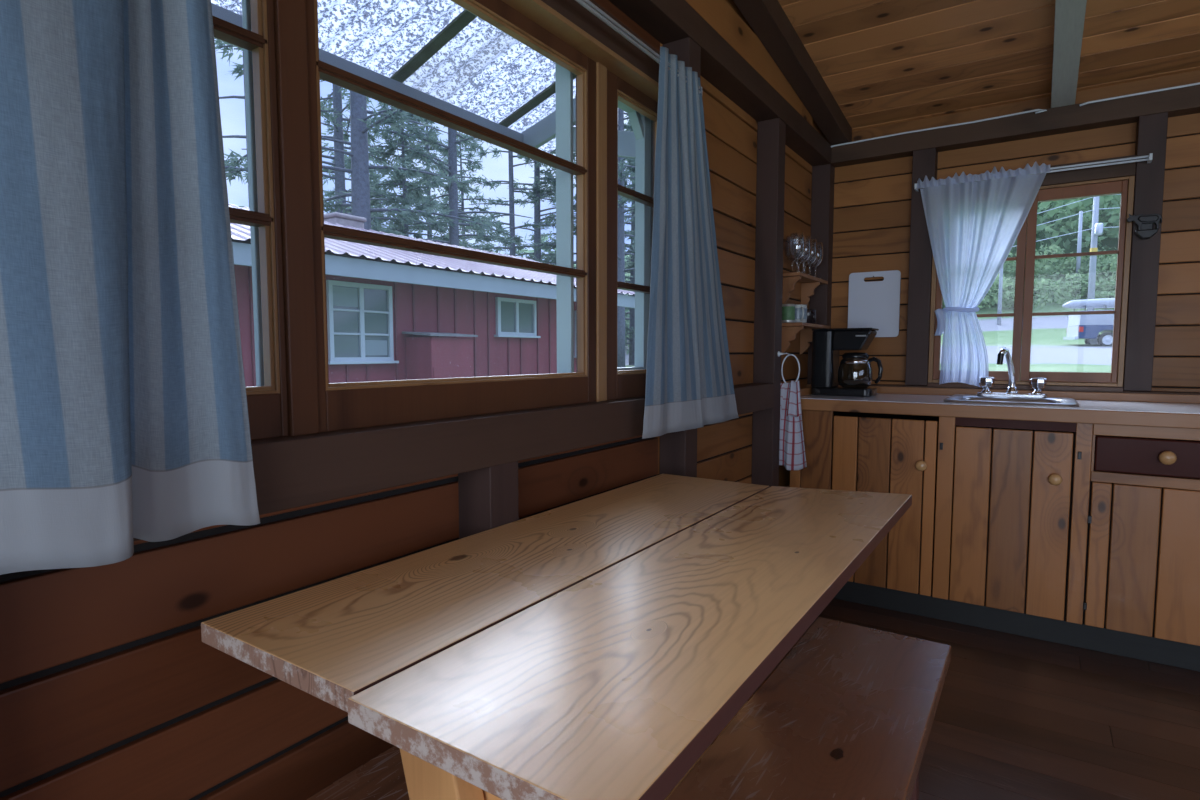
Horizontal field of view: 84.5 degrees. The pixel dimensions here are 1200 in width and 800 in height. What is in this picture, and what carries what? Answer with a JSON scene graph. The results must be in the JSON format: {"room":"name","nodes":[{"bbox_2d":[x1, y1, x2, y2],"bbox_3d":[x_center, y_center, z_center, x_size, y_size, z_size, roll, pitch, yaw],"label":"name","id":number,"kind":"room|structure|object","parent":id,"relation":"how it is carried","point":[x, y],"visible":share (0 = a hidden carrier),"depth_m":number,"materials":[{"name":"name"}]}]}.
{"room":"cabin kitchen","nodes":[
{"label":"cabin kitchen","id":0,"kind":"room"},
{"bbox_2d":[0,0,828,799],"bbox_3d":[-0.454,-0.461,1.142,0.155,3.093,6.050,3,5,34],"label":"wall","id":1,"kind":"structure","parent":0,"point":[111,688],"depth_m":1.06,"materials":[{"name":"brown wood"}]},
{"bbox_2d":[211,0,634,158],"bbox_3d":[-0.828,-1.030,1.392,0.780,0.492,3.320,3,5,34],"label":"porch roof","id":2,"kind":"structure","parent":1,"relation":"attached to","point":[439,54],"depth_m":2.18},
{"bbox_2d":[212,0,657,439],"bbox_3d":[-0.322,-0.426,1.405,0.138,0.915,1.830,3,5,34],"label":"window","id":3,"kind":"structure","parent":1,"relation":"in","point":[293,394],"depth_m":1.25,"materials":[{"name":"brown stained wood"},{"name":"glass"}]},
{"bbox_2d":[133,383,774,540],"bbox_3d":[-0.695,0.132,0.765,0.098,0.105,5.085,3,5,34],"label":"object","id":4,"kind":"structure","parent":1,"relation":"attached to","point":[290,472],"depth_m":1.24,"materials":[{"name":"brown wood"}]},
{"bbox_2d":[458,461,518,538],"bbox_3d":[-0.245,0.573,1.478,0.096,0.882,0.090,3,5,34],"label":"trim","id":5,"kind":"structure","parent":1,"relation":"attached to","point":[488,497],"depth_m":1.42,"materials":[{"name":"brown wood"}]},
{"bbox_2d":[502,0,657,101],"bbox_3d":[-0.269,-0.863,1.333,0.101,0.013,1.840,3,5,34],"label":"trim","id":6,"kind":"structure","parent":1,"relation":"attached to","point":[539,12],"depth_m":1.63,"materials":[{"name":"brown wood"}]},
{"bbox_2d":[541,0,659,82],"bbox_3d":[-0.271,-0.917,1.330,0.095,0.093,1.840,3,5,34],"label":"trim","id":7,"kind":"structure","parent":1,"relation":"attached to","point":[572,10],"depth_m":1.68,"materials":[{"name":"brown wood"}]},
{"bbox_2d":[575,0,701,92],"bbox_3d":[-0.404,-0.876,1.000,0.050,0.026,2.528,3,5,34],"label":"curtain rod","id":8,"kind":"object","parent":1,"relation":"attached to","point":[587,4],"visible":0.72,"depth_m":1.64,"materials":[{"name":"silver metal"}]},
{"bbox_2d":[0,0,259,574],"bbox_3d":[-0.675,-0.340,0.573,0.060,1.075,0.744,3,5,32],"label":"curtain","id":9,"kind":"object","parent":8,"relation":"hanging from","point":[124,417],"visible":1,"depth_m":0.75,"materials":[{"name":"fabric"}]},
{"bbox_2d":[642,46,738,438],"bbox_3d":[0.315,-0.449,2.059,0.024,1.073,0.689,3,5,34],"label":"curtain","id":10,"kind":"object","parent":8,"relation":"hanging from","point":[689,379],"visible":1,"depth_m":1.96,"materials":[{"name":"fabric"}]},
{"bbox_2d":[660,428,696,477],"bbox_3d":[0.263,0.518,2.240,0.096,0.882,0.090,3,5,34],"label":"trim","id":11,"kind":"structure","parent":1,"relation":"attached to","point":[678,450],"depth_m":2.18,"materials":[{"name":"brown wood"}]},
{"bbox_2d":[662,37,700,77],"bbox_3d":[0.262,-0.581,2.158,0.096,1.115,0.085,3,5,34],"label":"trim","id":12,"kind":"structure","parent":1,"relation":"attached to","point":[686,50],"depth_m":2.08,"materials":[{"name":"brown wood"}]},
{"bbox_2d":[609,0,834,167],"bbox_3d":[-0.444,-1.106,1.052,0.099,0.093,5.990,3,5,34],"label":"trim","id":13,"kind":"structure","parent":1,"relation":"attached to","point":[667,21],"depth_m":2.35,"materials":[{"name":"brown wood"}]},
{"bbox_2d":[751,118,785,486],"bbox_3d":[0.736,-0.141,2.906,0.095,2.100,0.090,3,5,34],"label":"wooden post","id":14,"kind":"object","parent":1,"relation":"attached to","point":[771,134],"depth_m":2.85,"materials":[{"name":"brown wood"}]},
{"bbox_2d":[778,351,799,382],"bbox_3d":[0.821,-0.139,2.927,0.140,0.156,0.060,-3,5,-36],"label":"towel ring","id":15,"kind":"object","parent":1,"relation":"attached to","point":[779,352],"visible":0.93,"depth_m":2.94,"materials":[{"name":"silver metal"}]},
{"bbox_2d":[733,0,851,144],"bbox_3d":[-0.377,-1.543,0.958,0.089,0.807,5.960,3,5,34],"label":"trim","id":16,"kind":"structure","parent":1,"relation":"attached to","point":[767,19],"depth_m":2.72,"materials":[{"name":"brown wood"}]},
{"bbox_2d":[779,381,806,469],"bbox_3d":[0.831,0.115,2.954,0.188,0.406,0.047,1,4,8],"label":"dish towel","id":17,"kind":"object","parent":1,"relation":"attached to","point":[792,456],"visible":0.76,"depth_m":2.96,"materials":[{"name":"fabric"}]},
{"bbox_2d":[782,272,827,304],"bbox_3d":[1.024,-0.538,3.306,0.099,0.151,0.490,3,5,34],"label":"wall shelf","id":18,"kind":"object","parent":1,"relation":"attached to","point":[809,283],"visible":0.82,"depth_m":3.21,"materials":[{"name":"brown wood"}]},
{"bbox_2d":[785,236,799,261],"bbox_3d":[0.929,-0.698,3.189,0.074,0.183,0.073,3,5,34],"label":"wine glass","id":19,"kind":"object","parent":18,"relation":"on","point":[787,237],"visible":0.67,"depth_m":3.19,"materials":[{"name":"clear glass"}]},
{"bbox_2d":[789,233,804,272],"bbox_3d":[0.929,-0.692,3.117,0.074,0.183,0.073,3,5,34],"label":"wine glass","id":20,"kind":"object","parent":18,"relation":"on","point":[802,234],"visible":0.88,"depth_m":3.11,"materials":[{"name":"clear glass"}]},
{"bbox_2d":[791,239,806,271],"bbox_3d":[0.985,-0.704,3.272,0.074,0.183,0.073,3,5,34],"label":"wine glass","id":21,"kind":"object","parent":18,"relation":"on","point":[793,240],"visible":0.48,"depth_m":3.26,"materials":[{"name":"clear glass"}]},
{"bbox_2d":[796,236,811,274],"bbox_3d":[0.988,-0.699,3.204,0.074,0.183,0.073,3,5,34],"label":"wine glass","id":22,"kind":"object","parent":18,"relation":"on","point":[809,237],"visible":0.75,"depth_m":3.20,"materials":[{"name":"clear glass"}]},
{"bbox_2d":[798,243,811,272],"bbox_3d":[1.040,-0.710,3.355,0.074,0.183,0.073,3,5,34],"label":"wine glass","id":23,"kind":"object","parent":18,"relation":"on","point":[800,243],"visible":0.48,"depth_m":3.35,"materials":[{"name":"clear glass"}]},
{"bbox_2d":[802,239,817,276],"bbox_3d":[1.046,-0.705,3.291,0.074,0.183,0.073,3,5,34],"label":"wine glass","id":24,"kind":"object","parent":18,"relation":"on","point":[815,240],"visible":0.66,"depth_m":3.29,"materials":[{"name":"clear glass"}]},
{"bbox_2d":[804,244,817,267],"bbox_3d":[1.095,-0.716,3.438,0.074,0.183,0.073,3,5,34],"label":"wine glass","id":25,"kind":"object","parent":18,"relation":"on","point":[806,244],"visible":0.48,"depth_m":3.44,"materials":[{"name":"clear glass"}]},
{"bbox_2d":[808,242,822,278],"bbox_3d":[1.104,-0.711,3.378,0.074,0.183,0.073,3,5,34],"label":"wine glass","id":26,"kind":"object","parent":18,"relation":"on","point":[820,243],"visible":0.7,"depth_m":3.38,"materials":[{"name":"clear glass"}]},
{"bbox_2d":[781,322,829,353],"bbox_3d":[1.031,-0.304,3.318,0.116,0.151,0.490,3,5,34],"label":"wall shelf","id":27,"kind":"object","parent":1,"relation":"attached to","point":[789,330],"visible":0.71,"depth_m":3.16,"materials":[{"name":"brown wood"}]},
{"bbox_2d":[782,304,794,322],"bbox_3d":[0.895,-0.412,3.145,0.066,0.088,0.066,3,5,34],"label":"tin can","id":28,"kind":"object","parent":27,"relation":"on","point":[788,310],"visible":0.84,"depth_m":3.12,"materials":[{"name":"metal"}]},
{"bbox_2d":[794,304,806,322],"bbox_3d":[0.964,-0.418,3.214,0.086,0.090,0.096,3,5,34],"label":"mug","id":29,"kind":"object","parent":27,"relation":"on","point":[800,309],"visible":0.59,"depth_m":3.18,"materials":[{"name":"white ceramic"}]},
{"bbox_2d":[807,309,815,323],"bbox_3d":[1.049,-0.418,3.328,0.092,0.075,0.093,3,5,34],"label":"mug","id":30,"kind":"object","parent":27,"relation":"on","point":[811,313],"visible":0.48,"depth_m":3.29,"materials":[{"name":"ceramic"}]},
{"bbox_2d":[800,387,811,395],"bbox_3d":[1.046,-0.046,3.279,0.018,0.034,0.550,3,5,34],"label":"trim","id":31,"kind":"structure","parent":1,"relation":"attached to","point":[803,391],"depth_m":3.18,"materials":[{"name":"brown wood"}]},
{"bbox_2d":[807,164,834,383],"bbox_3d":[1.188,-0.654,3.550,0.095,1.170,0.090,3,5,34],"label":"trim","id":32,"kind":"structure","parent":1,"relation":"attached to","point":[823,176],"depth_m":3.50,"materials":[{"name":"brown wood"}]},
{"bbox_2d":[753,598,1199,799],"bbox_3d":[1.024,1.136,0.237,3.665,0.060,5.990,3,5,34],"label":"floor","id":33,"kind":"structure","parent":0,"point":[1017,717],"depth_m":2.00,"materials":[{"name":"brown wood"}]},
{"bbox_2d":[306,746,409,799],"bbox_3d":[-0.143,0.806,1.250,0.233,0.450,1.380,3,5,34],"label":"bench","id":34,"kind":"object","parent":33,"relation":"on","point":[382,777],"visible":0.02,"depth_m":1.03,"materials":[{"name":"brown wood"}]},
{"bbox_2d":[201,474,911,799],"bbox_3d":[0.129,0.657,1.335,0.683,0.763,1.444,3,5,34],"label":"trestle table","id":35,"kind":"object","parent":33,"relation":"on","point":[597,647],"visible":0.99,"depth_m":0.88,"materials":[{"name":"brown wood"}]},
{"bbox_2d":[666,617,950,799],"bbox_3d":[0.296,0.822,1.035,0.300,0.450,1.388,3,5,34],"label":"bench","id":36,"kind":"object","parent":33,"relation":"on","point":[848,713],"visible":1,"depth_m":1.19,"materials":[{"name":"brown wood"}]},
{"bbox_2d":[834,581,1199,671],"bbox_3d":[1.786,0.891,2.537,2.136,0.094,0.020,3,5,34],"label":"kickboard","id":37,"kind":"object","parent":33,"relation":"on","point":[1151,649],"visible":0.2,"depth_m":2.59,"materials":[{"name":"black wood"}]},
{"bbox_2d":[790,410,1092,623],"bbox_3d":[1.495,0.420,2.985,1.120,0.780,0.597,3,5,34],"label":"base cabinet","id":38,"kind":"object","parent":37,"relation":"on","point":[997,518],"visible":0.81,"depth_m":2.67,"materials":[{"name":"brown wood"}]},
{"bbox_2d":[800,393,1199,428],"bbox_3d":[1.925,0.042,2.678,2.148,0.052,0.584,3,5,34],"label":"countertop","id":39,"kind":"structure","parent":38,"relation":"on","point":[1151,414],"depth_m":2.60,"materials":[{"name":"laminate"}]},
{"bbox_2d":[811,328,882,396],"bbox_3d":[1.198,-0.183,3.182,0.317,0.321,0.165,3,5,34],"label":"coffee maker","id":40,"kind":"object","parent":39,"relation":"on","point":[854,373],"visible":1,"depth_m":3.13,"materials":[{"name":"black plastic"}]},
{"bbox_2d":[833,330,876,349],"bbox_3d":[1.220,-0.285,3.160,0.169,0.094,0.153,3,5,34],"label":"basket","id":41,"kind":"object","parent":40,"relation":"on","point":[842,339],"depth_m":3.10,"materials":[{"name":"black plastic"}]},
{"bbox_2d":[943,394,1078,432],"bbox_3d":[1.755,0.077,2.833,0.470,0.166,0.430,3,5,34],"label":"sink","id":42,"kind":"object","parent":39,"relation":"in","point":[960,398],"visible":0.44,"depth_m":2.82,"materials":[{"name":"metal"}]},
{"bbox_2d":[977,347,1046,397],"bbox_3d":[1.824,-0.122,2.923,0.270,0.221,0.155,3,5,34],"label":"faucet","id":43,"kind":"object","parent":39,"relation":"on","point":[986,383],"visible":1,"depth_m":2.94,"materials":[{"name":"silver metal"}]},
{"bbox_2d":[1082,424,1199,645],"bbox_3d":[2.374,0.462,2.398,0.997,0.780,0.603,3,5,34],"label":"base cabinet","id":44,"kind":"object","parent":37,"relation":"on","point":[1142,567],"visible":0.96,"depth_m":2.36,"materials":[{"name":"brown wood"}]},
{"bbox_2d":[778,0,1199,130],"bbox_3d":[1.042,-1.528,0.098,3.694,0.752,6.102,3,5,34],"label":"ceiling","id":45,"kind":"structure","parent":0,"point":[883,62],"depth_m":2.65,"materials":[{"name":"brown wood"}]},
{"bbox_2d":[1051,0,1086,107],"bbox_3d":[0.409,-1.505,0.436,0.087,0.807,5.960,3,5,34],"label":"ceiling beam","id":46,"kind":"structure","parent":45,"relation":"attached to","point":[1069,14],"depth_m":2.48,"materials":[{"name":"grey wood"}]},
{"bbox_2d":[831,70,1199,391],"bbox_3d":[2.686,-0.199,2.673,3.695,2.350,0.062,3,5,34],"label":"wall","id":47,"kind":"structure","parent":0,"point":[872,218],"depth_m":3.04,"materials":[{"name":"brown wood"}]},
{"bbox_2d":[848,270,900,336],"bbox_3d":[1.427,-0.497,3.442,0.252,0.339,0.030,3,5,34],"label":"cutting board","id":48,"kind":"object","parent":47,"relation":"attached to","point":[875,304],"visible":0.91,"depth_m":3.43,"materials":[{"name":"white plastic"}]},
{"bbox_2d":[905,148,937,385],"bbox_3d":[1.596,-0.647,3.278,0.100,1.145,0.090,3,5,34],"label":"trim","id":49,"kind":"structure","parent":47,"relation":"attached to","point":[925,161],"depth_m":3.24,"materials":[{"name":"brown wood"}]},
{"bbox_2d":[831,109,1046,146],"bbox_3d":[1.581,-1.299,3.171,0.940,0.021,0.014,3,5,34],"label":"cable","id":50,"kind":"object","parent":47,"relation":"attached to","point":[1037,110],"visible":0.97,"depth_m":3.13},
{"bbox_2d":[808,383,1199,403],"bbox_3d":[2.666,0.004,2.612,3.645,0.052,0.090,3,5,34],"label":"trim","id":51,"kind":"structure","parent":47,"relation":"attached to","point":[886,385],"depth_m":2.92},
{"bbox_2d":[831,85,1199,166],"bbox_3d":[2.706,-1.211,2.494,3.546,0.093,0.094,3,5,34],"label":"ceiling beam","id":52,"kind":"structure","parent":47,"relation":"attached to","point":[1185,100],"depth_m":2.97,"materials":[{"name":"brown wood"}]},
{"bbox_2d":[927,382,1122,391],"bbox_3d":[1.955,-0.062,3.081,0.760,0.020,0.090,3,5,34],"label":"trim","id":53,"kind":"structure","parent":47,"relation":"attached to","point":[964,385],"depth_m":2.99,"materials":[{"name":"brown wood"}]},
{"bbox_2d":[928,176,1134,386],"bbox_3d":[1.956,-0.518,3.050,0.758,0.890,0.085,3,5,34],"label":"window","id":54,"kind":"structure","parent":47,"relation":"in","point":[1023,313],"depth_m":2.96,"materials":[{"name":"brown wood"}]},
{"bbox_2d":[914,153,1152,191],"bbox_3d":[1.899,-1.012,2.958,0.885,0.026,0.059,3,5,34],"label":"curtain rod","id":55,"kind":"object","parent":47,"relation":"attached to","point":[1149,157],"visible":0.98,"depth_m":2.80,"materials":[{"name":"silver metal"}]},
{"bbox_2d":[917,161,1049,386],"bbox_3d":[1.749,-0.560,3.069,0.530,1.005,0.080,2,5,31],"label":"curtain","id":56,"kind":"object","parent":55,"relation":"hanging from","point":[974,227],"visible":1,"depth_m":3.08,"materials":[{"name":"white fabric"}]},
{"bbox_2d":[939,311,988,386],"bbox_3d":[1.714,-0.241,3.101,0.202,0.365,0.057,3,5,34],"label":"drape","id":57,"kind":"object","parent":56,"relation":"hanging from","point":[964,357],"depth_m":3.11,"materials":[{"name":"white fabric"}]},
{"bbox_2d":[920,167,1048,307],"bbox_3d":[1.751,-0.725,3.053,0.519,0.607,0.050,3,5,34],"label":"drape","id":58,"kind":"object","parent":56,"relation":"hanging from","point":[973,227],"depth_m":3.06,"materials":[{"name":"white fabric"}]},
{"bbox_2d":[1041,155,1136,185],"bbox_3d":[1.956,-1.005,3.014,0.760,0.083,0.086,3,5,34],"label":"trim","id":59,"kind":"structure","parent":47,"relation":"attached to","point":[1125,169],"depth_m":2.85,"materials":[{"name":"brown wood"}]},
{"bbox_2d":[1080,82,1199,105],"bbox_3d":[2.569,-1.251,2.516,1.201,0.019,0.014,3,5,34],"label":"cable","id":60,"kind":"object","parent":47,"relation":"attached to","point":[1193,84],"visible":1,"depth_m":2.73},
{"bbox_2d":[1127,213,1161,239],"bbox_3d":[2.263,-0.725,2.746,0.114,0.109,0.044,3,5,34],"label":"iron hook","id":61,"kind":"object","parent":47,"relation":"attached to","point":[1145,230],"visible":1,"depth_m":2.73,"materials":[{"name":"black metal"}]},
{"bbox_2d":[1135,229,1157,239],"bbox_3d":[2.270,-0.688,2.744,0.073,0.036,0.044,3,5,34],"label":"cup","id":62,"kind":"object","parent":61,"relation":"on","point":[1144,234],"depth_m":2.73,"materials":[{"name":"metal"}]},
{"bbox_2d":[1123,112,1167,390],"bbox_3d":[2.311,-0.613,2.804,0.093,1.145,0.090,3,5,34],"label":"trim","id":63,"kind":"structure","parent":47,"relation":"attached to","point":[1151,130],"depth_m":2.77,"materials":[{"name":"brown wood"}]},
{"label":"outside","id":64,"kind":"structure","parent":0,"visible":0},
{"bbox_2d":[625,202,1117,372],"bbox_3d":[17.940,-34.285,69.830,170.000,63.500,180.000,3,5,34],"label":"ground","id":65,"kind":"structure","parent":64,"point":[1050,352],"depth_m":32.39,"materials":[{"name":"green plant"}]},
{"bbox_2d":[214,40,345,207],"bbox_3d":[-7.097,-7.980,13.623,4.750,17.001,2.852,2,5,26],"label":"conifer tree","id":66,"kind":"object","parent":65,"relation":"on","point":[229,168],"visible":0.16,"depth_m":13.53,"materials":[{"name":"green plant"}]},
{"bbox_2d":[242,84,441,232],"bbox_3d":[-7.019,-9.581,17.325,5.244,19.000,3.856,2,5,23],"label":"conifer tree","id":67,"kind":"object","parent":65,"relation":"on","point":[338,158],"visible":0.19,"depth_m":17.38,"materials":[{"name":"green plant"}]},
{"bbox_2d":[225,48,493,237],"bbox_3d":[-5.430,-9.352,14.896,5.622,19.000,5.756,1,4,16],"label":"conifer tree","id":68,"kind":"object","parent":65,"relation":"on","point":[359,194],"visible":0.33,"depth_m":14.63,"materials":[{"name":"green plant"}]},
{"bbox_2d":[322,89,398,229],"bbox_3d":[-8.891,-5.854,23.319,4.920,10.650,4.274,-3,5,-33],"label":"conifer tree","id":69,"kind":"object","parent":65,"relation":"on","point":[347,161],"visible":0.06,"depth_m":23.30,"materials":[{"name":"green plant"}]},
{"bbox_2d":[348,155,393,227],"bbox_3d":[-10.189,-5.665,28.011,4.473,9.682,3.885,4,6,41],"label":"conifer tree","id":70,"kind":"object","parent":65,"relation":"on","point":[377,180],"visible":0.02,"depth_m":27.55,"materials":[{"name":"green plant"}]},
{"bbox_2d":[369,101,455,241],"bbox_3d":[-5.366,-4.928,18.758,3.691,9.198,4.249,-3,5,-39],"label":"conifer tree","id":71,"kind":"object","parent":65,"relation":"on","point":[413,188],"visible":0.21,"depth_m":18.62,"materials":[{"name":"green plant"}]},
{"bbox_2d":[229,204,634,386],"bbox_3d":[-4.219,-0.836,9.766,5.920,4.090,10.050,3,5,34],"label":"cabin","id":72,"kind":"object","parent":65,"relation":"on","point":[393,314],"visible":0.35,"depth_m":8.11,"materials":[{"name":"red wood"}]},
{"bbox_2d":[333,286,357,306],"bbox_3d":[-2.846,-1.152,7.369,0.003,0.211,0.328,3,5,34],"label":"window pane","id":73,"kind":"object","parent":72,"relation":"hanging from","point":[343,296],"depth_m":7.37,"materials":[{"name":"clear glass"}]},
{"bbox_2d":[379,111,485,247],"bbox_3d":[-6.170,-6.540,24.252,4.662,11.618,5.367,-1,4,-17],"label":"conifer tree","id":74,"kind":"object","parent":65,"relation":"on","point":[437,183],"visible":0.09,"depth_m":24.29,"materials":[{"name":"green plant"}]},
{"bbox_2d":[372,111,530,249],"bbox_3d":[-4.450,-9.922,18.861,5.244,19.000,3.856,-2,5,-23],"label":"conifer tree","id":75,"kind":"object","parent":65,"relation":"on","point":[451,162],"visible":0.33,"depth_m":19.02,"materials":[{"name":"green plant"}]},
{"bbox_2d":[435,126,506,251],"bbox_3d":[-5.977,-6.993,30.224,5.367,11.618,4.662,-2,5,-24],"label":"conifer tree","id":76,"kind":"object","parent":65,"relation":"on","point":[470,156],"visible":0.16,"depth_m":29.79,"materials":[{"name":"green plant"}]},
{"bbox_2d":[459,139,555,260],"bbox_3d":[-3.391,-10.323,25.416,5.225,18.701,3.137,1,4,15],"label":"conifer tree","id":77,"kind":"object","parent":65,"relation":"on","point":[512,189],"visible":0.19,"depth_m":25.21,"materials":[{"name":"green plant"}]},
{"bbox_2d":[483,154,575,264],"bbox_3d":[-2.447,-10.505,25.228,3.856,19.000,5.244,-1,4,-19],"label":"conifer tree","id":78,"kind":"object","parent":65,"relation":"on","point":[537,215],"visible":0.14,"depth_m":25.54,"materials":[{"name":"green plant"}]},
{"bbox_2d":[494,233,630,354],"bbox_3d":[-6.108,-9.022,46.820,48.844,13.202,30.417,-1,4,-14],"label":"woods","id":79,"kind":"object","parent":65,"relation":"on","point":[521,251],"visible":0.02,"depth_m":38.43,"materials":[{"name":"green plant"}]},
{"bbox_2d":[523,149,629,350],"bbox_3d":[-1.128,-6.653,25.688,5.144,11.134,4.468,-3,5,-35],"label":"conifer tree","id":80,"kind":"object","parent":65,"relation":"on","point":[549,179],"visible":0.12,"depth_m":25.07,"materials":[{"name":"green plant"}]},
{"bbox_2d":[573,108,634,366],"bbox_3d":[0.509,-8.709,19.295,3.247,16.000,4.416,2,4,21],"label":"conifer tree","id":81,"kind":"object","parent":65,"relation":"on","point":[621,176],"visible":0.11,"depth_m":19.63,"materials":[{"name":"green plant"}]},
{"bbox_2d":[624,121,634,364],"bbox_3d":[1.370,-7.704,28.250,5.038,12.587,5.800,1,4,9],"label":"conifer tree","id":82,"kind":"object","parent":65,"relation":"on","point":[628,127],"visible":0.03,"depth_m":28.04,"materials":[{"name":"green plant"}]},
{"bbox_2d":[624,158,634,338],"bbox_3d":[2.854,-7.343,25.813,4.857,12.103,5.591,-2,5,-28],"label":"conifer tree","id":83,"kind":"object","parent":65,"relation":"on","point":[631,186],"visible":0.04,"depth_m":26.28,"materials":[{"name":"green plant"}]},
{"bbox_2d":[997,266,1002,324],"bbox_3d":[23.209,-7.071,38.195,0.209,5.800,0.220,3,5,34],"label":"utility pole","id":84,"kind":"object","parent":65,"relation":"on","point":[1001,270],"visible":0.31,"depth_m":38.20,"materials":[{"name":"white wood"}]},
{"bbox_2d":[942,244,1116,308],"bbox_3d":[26.483,-7.691,43.443,27.014,5.052,8.978,3,5,34],"label":"brush","id":85,"kind":"object","parent":65,"relation":"on","point":[1106,265],"visible":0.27,"depth_m":41.06,"materials":[{"name":"green plant"}]},
{"bbox_2d":[1011,195,1120,255],"bbox_3d":[43.741,-32.210,69.168,50.281,41.800,61.007,3,5,34],"label":"hillside woods","id":86,"kind":"object","parent":65,"relation":"on","point":[1110,201],"visible":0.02,"depth_m":45.34,"materials":[{"name":"green plant"}]},
{"bbox_2d":[1075,211,1082,277],"bbox_3d":[30.291,-9.392,41.734,0.247,5.000,0.260,3,5,34],"label":"utility pole","id":87,"kind":"object","parent":65,"relation":"on","point":[1078,259],"visible":0.72,"depth_m":41.63,"materials":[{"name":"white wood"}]},
{"bbox_2d":[1062,298,1114,345],"bbox_3d":[21.515,-3.107,26.657,5.012,2.018,1.636,1,4,20],"label":"pickup truck","id":88,"kind":"object","parent":65,"relation":"on","point":[1087,327],"visible":0.41,"depth_m":26.57,"materials":[{"name":"paint"}]},
{"bbox_2d":[1087,196,1103,310],"bbox_3d":[26.645,-8.317,35.590,2.000,8.500,0.728,3,5,34],"label":"utility pole","id":89,"kind":"object","parent":65,"relation":"on","point":[1097,228],"visible":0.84,"depth_m":35.66,"materials":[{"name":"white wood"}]},
{"bbox_2d":[1013,194,1120,246],"bbox_3d":[27.136,-9.429,34.802,34.004,3.434,1.033,3,5,34],"label":"power lines","id":90,"kind":"object","parent":89,"relation":"attached to","point":[1116,194],"visible":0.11,"depth_m":36.13,"materials":[{"name":"grey metal"}]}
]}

